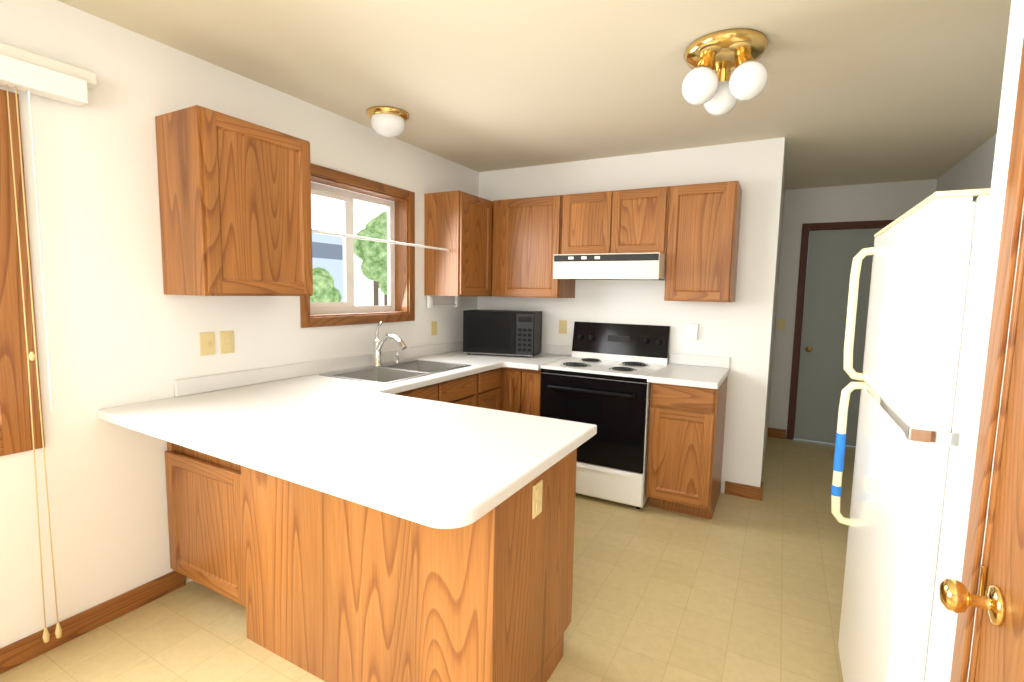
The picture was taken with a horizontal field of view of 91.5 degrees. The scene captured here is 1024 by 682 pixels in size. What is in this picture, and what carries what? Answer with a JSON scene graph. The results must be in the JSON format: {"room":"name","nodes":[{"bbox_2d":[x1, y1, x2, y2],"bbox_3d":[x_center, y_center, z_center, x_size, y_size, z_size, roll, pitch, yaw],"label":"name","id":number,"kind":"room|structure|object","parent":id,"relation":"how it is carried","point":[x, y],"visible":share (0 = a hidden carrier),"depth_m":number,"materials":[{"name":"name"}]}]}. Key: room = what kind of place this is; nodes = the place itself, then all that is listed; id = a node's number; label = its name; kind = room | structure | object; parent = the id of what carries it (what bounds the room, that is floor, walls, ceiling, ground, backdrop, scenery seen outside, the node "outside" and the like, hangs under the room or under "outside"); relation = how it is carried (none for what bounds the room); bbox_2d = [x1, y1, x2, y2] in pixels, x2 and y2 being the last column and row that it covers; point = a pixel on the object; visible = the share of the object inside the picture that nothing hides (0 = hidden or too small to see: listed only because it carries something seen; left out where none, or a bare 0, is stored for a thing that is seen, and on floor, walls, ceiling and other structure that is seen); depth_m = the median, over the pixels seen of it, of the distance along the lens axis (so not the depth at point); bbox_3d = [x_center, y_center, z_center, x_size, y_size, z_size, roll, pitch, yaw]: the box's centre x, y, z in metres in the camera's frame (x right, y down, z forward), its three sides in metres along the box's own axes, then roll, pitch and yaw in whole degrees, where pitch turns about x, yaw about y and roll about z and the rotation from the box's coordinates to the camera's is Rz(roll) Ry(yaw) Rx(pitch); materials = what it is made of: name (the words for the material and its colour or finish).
{"room":"kitchen","nodes":[
{"label":"kitchen","id":0,"kind":"room"},
{"bbox_2d":[0,0,478,647],"bbox_3d":[-1.807,-0.047,2.139,0.170,2.550,6.120,4,6,28],"label":"wall","id":1,"kind":"structure","parent":0,"point":[124,328],"depth_m":2.15,"materials":[{"name":"white paint"}]},
{"bbox_2d":[0,89,44,455],"bbox_3d":[-2.289,-0.184,1.200,0.174,1.326,1.664,4,6,28],"label":"dining window","id":2,"kind":"structure","parent":1,"relation":"in","point":[15,425],"depth_m":1.85,"materials":[{"name":"brown wood"}]},
{"bbox_2d":[0,43,96,105],"bbox_3d":[-2.132,-0.917,1.125,0.078,0.130,1.970,4,6,28],"label":"blind headrail","id":3,"kind":"object","parent":1,"relation":"attached to","point":[25,71],"visible":0.98,"depth_m":1.83,"materials":[{"name":"white plastic"}]},
{"bbox_2d":[6,84,61,642],"bbox_3d":[-1.797,0.139,1.889,0.031,2.110,0.085,4,6,28],"label":"blind cord","id":4,"kind":"object","parent":3,"relation":"hanging from","point":[31,356],"visible":0.96,"depth_m":1.88,"materials":[{"name":"white fabric"}]},
{"bbox_2d":[0,571,185,673],"bbox_3d":[-2.392,1.284,1.045,0.014,0.095,3.240,4,6,28],"label":"baseboard","id":5,"kind":"structure","parent":1,"relation":"attached to","point":[22,651],"depth_m":2.12,"materials":[{"name":"brown wood"}]},
{"bbox_2d":[199,332,214,355],"bbox_3d":[-1.516,0.015,2.489,0.016,0.115,0.072,4,6,28],"label":"electrical outlet","id":6,"kind":"object","parent":1,"relation":"attached to","point":[207,343],"visible":1,"depth_m":2.49,"materials":[{"name":"beige plastic"}]},
{"bbox_2d":[220,331,233,353],"bbox_3d":[-1.472,0.006,2.578,0.009,0.115,0.072,4,6,28],"label":"electrical outlet","id":7,"kind":"object","parent":1,"relation":"attached to","point":[226,341],"visible":1,"depth_m":2.57,"materials":[{"name":"beige plastic"}]},
{"bbox_2d":[155,105,312,295],"bbox_3d":[-1.315,-0.619,2.425,0.344,0.790,0.560,4,6,28],"label":"upper cabinet","id":8,"kind":"object","parent":1,"relation":"attached to","point":[235,206],"visible":1,"depth_m":2.24,"materials":[{"name":"brown wood"}]},
{"bbox_2d":[312,230,448,250],"bbox_3d":[-0.803,-0.643,3.229,0.016,0.016,1.336,4,6,28],"label":"curtain rod","id":9,"kind":"object","parent":8,"relation":"attached to","point":[364,238],"visible":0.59,"depth_m":3.12,"materials":[{"name":"white plastic"}]},
{"bbox_2d":[174,341,462,396],"bbox_3d":[-0.957,0.122,3.525,0.019,0.081,2.662,4,6,28],"label":"backsplash","id":10,"kind":"structure","parent":1,"relation":"attached to","point":[195,385],"depth_m":2.91,"materials":[{"name":"white laminate"}]},
{"bbox_2d":[300,163,414,327],"bbox_3d":[-1.065,-0.606,3.405,0.174,0.970,1.030,4,6,28],"label":"kitchen window","id":11,"kind":"structure","parent":1,"relation":"in","point":[401,218],"depth_m":3.48,"materials":[{"name":"brown wood"}]},
{"bbox_2d":[431,321,436,335],"bbox_3d":[-0.639,-0.104,4.102,0.009,0.115,0.072,4,6,28],"label":"electrical outlet","id":12,"kind":"object","parent":1,"relation":"attached to","point":[433,327],"visible":1,"depth_m":4.09,"materials":[{"name":"beige plastic"}]},
{"bbox_2d":[424,190,492,295],"bbox_3d":[-0.351,-0.775,4.185,0.344,0.790,0.785,4,6,28],"label":"upper cabinet","id":13,"kind":"object","parent":1,"relation":"attached to","point":[458,224],"visible":0.79,"depth_m":3.87,"materials":[{"name":"brown wood"}]},
{"bbox_2d":[427,296,459,307],"bbox_3d":[-0.565,-0.327,4.144,0.030,0.098,0.420,4,6,28],"label":"towel holder","id":14,"kind":"object","parent":13,"relation":"attached to","point":[430,304],"visible":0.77,"depth_m":4.09,"materials":[{"name":"white plastic"}]},
{"bbox_2d":[0,436,855,681],"bbox_3d":[0.270,1.325,2.141,3.890,0.100,8.140,4,6,28],"label":"floor","id":15,"kind":"structure","parent":0,"point":[738,589],"depth_m":2.33,"materials":[{"name":"tile"}]},
{"bbox_2d":[165,441,245,606],"bbox_3d":[-1.212,0.755,2.514,0.615,0.903,0.680,4,6,28],"label":"base cabinet","id":16,"kind":"object","parent":15,"relation":"on","point":[204,509],"visible":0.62,"depth_m":2.22,"materials":[{"name":"brown wood"}]},
{"bbox_2d":[241,448,576,681],"bbox_3d":[-0.422,0.815,2.065,1.198,0.903,0.674,4,6,28],"label":"base cabinet","id":17,"kind":"object","parent":15,"relation":"on","point":[337,589],"visible":0.56,"depth_m":1.74,"materials":[{"name":"brown wood"}]},
{"bbox_2d":[161,382,596,528],"bbox_3d":[-0.373,0.351,1.948,1.194,0.040,1.162,4,6,28],"label":"countertop","id":18,"kind":"structure","parent":17,"relation":"on","point":[425,462],"depth_m":1.67,"materials":[{"name":"white laminate"}]},
{"bbox_2d":[532,480,542,518],"bbox_3d":[0.088,0.538,1.697,0.009,0.115,0.070,4,6,28],"label":"outlet","id":19,"kind":"object","parent":17,"relation":"attached to","point":[537,488],"visible":1,"depth_m":1.69,"materials":[{"name":"beige plastic"}]},
{"bbox_2d":[394,368,501,409],"bbox_3d":[-0.697,0.674,3.429,0.639,0.903,1.417,4,6,28],"label":"base cabinet","id":20,"kind":"object","parent":15,"relation":"on","point":[482,389],"visible":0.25,"depth_m":3.46,"materials":[{"name":"brown wood"}]},
{"bbox_2d":[97,350,520,438],"bbox_3d":[-0.739,0.220,3.205,0.720,0.040,3.029,4,6,28],"label":"countertop","id":21,"kind":"structure","parent":20,"relation":"on","point":[155,418],"depth_m":2.37,"materials":[{"name":"white laminate"}]},
{"bbox_2d":[320,322,470,383],"bbox_3d":[-0.729,0.118,3.279,0.534,0.469,0.874,4,6,28],"label":"sink","id":22,"kind":"object","parent":21,"relation":"in","point":[379,372],"visible":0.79,"depth_m":3.33,"materials":[{"name":"silver metal"}]},
{"bbox_2d":[463,309,541,356],"bbox_3d":[-0.076,-0.072,4.214,0.600,0.364,0.354,2,6,13],"label":"microwave","id":23,"kind":"object","parent":21,"relation":"on","point":[506,332],"visible":1,"depth_m":4.05,"materials":[{"name":"black plastic"}]},
{"bbox_2d":[500,367,541,415],"bbox_3d":[-0.064,0.606,4.236,0.975,0.903,0.639,4,6,28],"label":"base cabinet","id":24,"kind":"object","parent":15,"relation":"on","point":[521,391],"visible":0.15,"depth_m":3.78,"materials":[{"name":"brown wood"}]},
{"bbox_2d":[505,353,571,369],"bbox_3d":[0.244,0.161,3.983,0.257,0.040,0.716,4,6,28],"label":"countertop","id":25,"kind":"structure","parent":24,"relation":"on","point":[525,362],"depth_m":3.86,"materials":[{"name":"white laminate"}]},
{"bbox_2d":[540,321,670,508],"bbox_3d":[0.694,0.501,3.763,0.781,1.234,0.722,4,6,28],"label":"stove","id":26,"kind":"object","parent":15,"relation":"on","point":[598,378],"visible":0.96,"depth_m":3.50,"materials":[{"name":"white metal"}]},
{"bbox_2d":[646,376,727,518],"bbox_3d":[1.243,0.702,3.529,0.415,0.903,0.639,4,6,28],"label":"base cabinet","id":27,"kind":"object","parent":15,"relation":"on","point":[685,446],"visible":0.88,"depth_m":3.26,"materials":[{"name":"brown wood"}]},
{"bbox_2d":[647,363,729,388],"bbox_3d":[1.234,0.234,3.443,0.429,0.040,0.724,4,6,28],"label":"countertop","id":28,"kind":"structure","parent":27,"relation":"on","point":[694,376],"depth_m":3.27,"materials":[{"name":"white laminate"}]},
{"bbox_2d":[831,188,990,681],"bbox_3d":[1.437,0.508,1.408,0.830,1.714,0.871,4,6,28],"label":"fridge","id":29,"kind":"object","parent":15,"relation":"on","point":[914,376],"visible":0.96,"depth_m":1.21,"materials":[{"name":"white metal"}]},
{"bbox_2d":[57,0,1011,189],"bbox_3d":[0.321,-1.312,1.879,3.890,0.100,8.140,4,6,28],"label":"ceiling","id":30,"kind":"structure","parent":0,"point":[856,92],"depth_m":2.42,"materials":[{"name":"beige paint"}]},
{"bbox_2d":[366,106,408,137],"bbox_3d":[-0.766,-1.331,3.079,0.260,0.140,0.260,4,6,28],"label":"ceiling light","id":31,"kind":"object","parent":30,"relation":"attached to","point":[387,121],"depth_m":3.00,"materials":[{"name":"white glass"}]},
{"bbox_2d":[682,28,767,115],"bbox_3d":[0.935,-1.157,2.194,0.349,0.246,0.354,4,6,28],"label":"ceiling light","id":32,"kind":"object","parent":30,"relation":"attached to","point":[713,85],"visible":1,"depth_m":2.11,"materials":[{"name":"white glass"}]},
{"bbox_2d":[477,137,784,492],"bbox_3d":[0.727,-0.200,4.169,2.570,2.550,0.120,4,6,28],"label":"wall","id":33,"kind":"structure","parent":0,"point":[738,331],"depth_m":3.69,"materials":[{"name":"white paint"}]},
{"bbox_2d":[492,195,574,297],"bbox_3d":[0.181,-0.761,4.149,0.620,0.790,0.344,4,6,28],"label":"upper cabinet","id":34,"kind":"object","parent":33,"relation":"attached to","point":[527,237],"visible":0.96,"depth_m":4.00,"materials":[{"name":"brown wood"}]},
{"bbox_2d":[540,343,571,354],"bbox_3d":[0.107,0.051,4.445,0.947,0.081,0.022,4,6,28],"label":"backsplash","id":35,"kind":"structure","parent":33,"relation":"attached to","point":[545,348],"depth_m":4.29,"materials":[{"name":"white laminate"}]},
{"bbox_2d":[559,320,566,333],"bbox_3d":[0.435,-0.119,4.262,0.072,0.115,0.009,4,6,28],"label":"electrical outlet","id":36,"kind":"object","parent":33,"relation":"attached to","point":[562,326],"visible":1,"depth_m":4.26,"materials":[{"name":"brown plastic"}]},
{"bbox_2d":[561,186,669,254],"bbox_3d":[0.808,-0.877,3.795,0.796,0.465,0.344,4,6,28],"label":"upper cabinet","id":37,"kind":"object","parent":33,"relation":"attached to","point":[627,221],"visible":0.88,"depth_m":3.63,"materials":[{"name":"brown wood"}]},
{"bbox_2d":[553,252,665,279],"bbox_3d":[0.768,-0.548,3.748,0.773,0.178,0.515,4,6,28],"label":"range hood","id":38,"kind":"object","parent":37,"relation":"attached to","point":[629,266],"visible":0.92,"depth_m":3.51,"materials":[{"name":"white metal"}]},
{"bbox_2d":[686,323,698,339],"bbox_3d":[1.357,-0.071,3.750,0.080,0.120,0.028,4,6,28],"label":"phone jack","id":39,"kind":"object","parent":33,"relation":"attached to","point":[692,332],"visible":0.98,"depth_m":3.74,"materials":[{"name":"white plastic"}]},
{"bbox_2d":[669,353,729,367],"bbox_3d":[1.404,0.145,3.745,0.429,0.081,0.019,4,6,28],"label":"backsplash","id":40,"kind":"structure","parent":33,"relation":"attached to","point":[675,358],"depth_m":3.73,"materials":[{"name":"white laminate"}]},
{"bbox_2d":[664,181,741,301],"bbox_3d":[1.347,-0.676,3.518,0.435,0.790,0.344,4,6,28],"label":"upper cabinet","id":41,"kind":"object","parent":33,"relation":"attached to","point":[703,230],"visible":1,"depth_m":3.37,"materials":[{"name":"brown wood"}]},
{"bbox_2d":[724,481,762,499],"bbox_3d":[1.731,1.097,3.726,0.249,0.095,0.134,4,6,28],"label":"baseboard","id":42,"kind":"structure","parent":33,"relation":"attached to","point":[744,490],"depth_m":3.67,"materials":[{"name":"brown wood"}]},
{"bbox_2d":[761,148,784,481],"bbox_3d":[2.257,-0.195,4.418,0.120,2.550,1.779,4,6,28],"label":"wall","id":43,"kind":"structure","parent":0,"point":[774,310],"depth_m":4.19,"materials":[{"name":"white paint"}]},
{"bbox_2d":[768,179,936,434],"bbox_3d":[3.291,-0.226,4.935,1.440,2.550,0.120,4,6,28],"label":"wall","id":44,"kind":"structure","parent":0,"point":[876,201],"depth_m":4.99,"materials":[{"name":"white paint"}]},
{"bbox_2d":[767,427,785,438],"bbox_3d":[2.784,0.967,5.242,0.170,0.095,0.014,4,6,28],"label":"baseboard","id":45,"kind":"structure","parent":44,"relation":"attached to","point":[776,433],"depth_m":5.24,"materials":[{"name":"brown wood"}]},
{"bbox_2d":[777,319,785,329],"bbox_3d":[2.780,-0.169,5.144,0.070,0.115,0.012,4,6,28],"label":"light switch","id":46,"kind":"object","parent":44,"relation":"attached to","point":[781,324],"visible":1,"depth_m":5.14,"materials":[{"name":"brown plastic"}]},
{"bbox_2d":[794,228,882,445],"bbox_3d":[3.294,-0.019,4.884,0.792,2.124,0.113,4,6,28],"label":"hall door","id":47,"kind":"structure","parent":44,"relation":"in","point":[824,379],"depth_m":4.97,"materials":[{"name":"grey paint"}]},
{"bbox_2d":[786,220,894,439],"bbox_3d":[3.303,-0.049,4.896,0.930,2.205,0.064,4,6,28],"label":"door frame","id":48,"kind":"structure","parent":44,"relation":"attached to","point":[807,228],"depth_m":5.03,"materials":[{"name":"brown paint"}]},
{"bbox_2d":[936,133,996,191],"bbox_3d":[2.753,-0.003,2.582,0.120,2.550,4.545,4,6,28],"label":"wall","id":49,"kind":"structure","parent":0,"point":[973,169],"depth_m":3.58,"materials":[{"name":"white paint"}]},
{"bbox_2d":[936,0,1023,681],"bbox_3d":[1.298,0.141,0.850,0.769,2.550,0.100,4,6,28],"label":"wall","id":50,"kind":"structure","parent":0,"point":[994,221],"depth_m":1.02,"materials":[{"name":"white paint"}]},
{"bbox_2d":[967,200,1023,681],"bbox_3d":[0.185,0.254,-0.507,0.120,2.550,3.354,4,6,28],"label":"wall","id":51,"kind":"structure","parent":0,"point":[996,432],"depth_m":0.92,"materials":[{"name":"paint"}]},
{"bbox_2d":[939,276,1023,681],"bbox_3d":[0.681,0.360,0.586,0.118,2.117,0.802,4,6,28],"label":"oak door","id":52,"kind":"structure","parent":51,"relation":"in","point":[1001,645],"depth_m":0.86,"materials":[{"name":"brown wood"}]},
{"bbox_2d":[950,36,1023,681],"bbox_3d":[0.743,0.341,0.545,0.130,2.190,0.955,4,6,28],"label":"door frame","id":53,"kind":"structure","parent":51,"relation":"attached to","point":[1006,264],"depth_m":0.93,"materials":[{"name":"brown wood"}]},
{"label":"outside","id":54,"kind":"structure","parent":0,"visible":0},
{"bbox_2d":[311,182,389,312],"bbox_3d":[-6.417,-2.930,7.770,0.020,7.000,18.000,4,6,28],"label":"sky","id":55,"kind":"structure","parent":54,"point":[326,213],"depth_m":12.48,"materials":[{"name":"white"}]},
{"bbox_3d":[-3.509,0.818,6.510,6.800,0.100,18.000,4,6,28],"label":"ground","id":56,"kind":"structure","parent":54,"visible":0},
{"bbox_2d":[310,229,343,313],"bbox_3d":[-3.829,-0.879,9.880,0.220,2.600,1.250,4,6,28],"label":"building","id":57,"kind":"structure","parent":56,"relation":"on","point":[327,252],"depth_m":9.95,"materials":[{"name":"white"}]},
{"bbox_2d":[310,211,386,305],"bbox_3d":[-2.659,-0.902,8.926,1.264,2.880,2.713,4,6,28],"label":"tree","id":58,"kind":"object","parent":56,"relation":"on","point":[372,255],"visible":0.5,"depth_m":8.55,"materials":[{"name":"green plant"}]}
]}

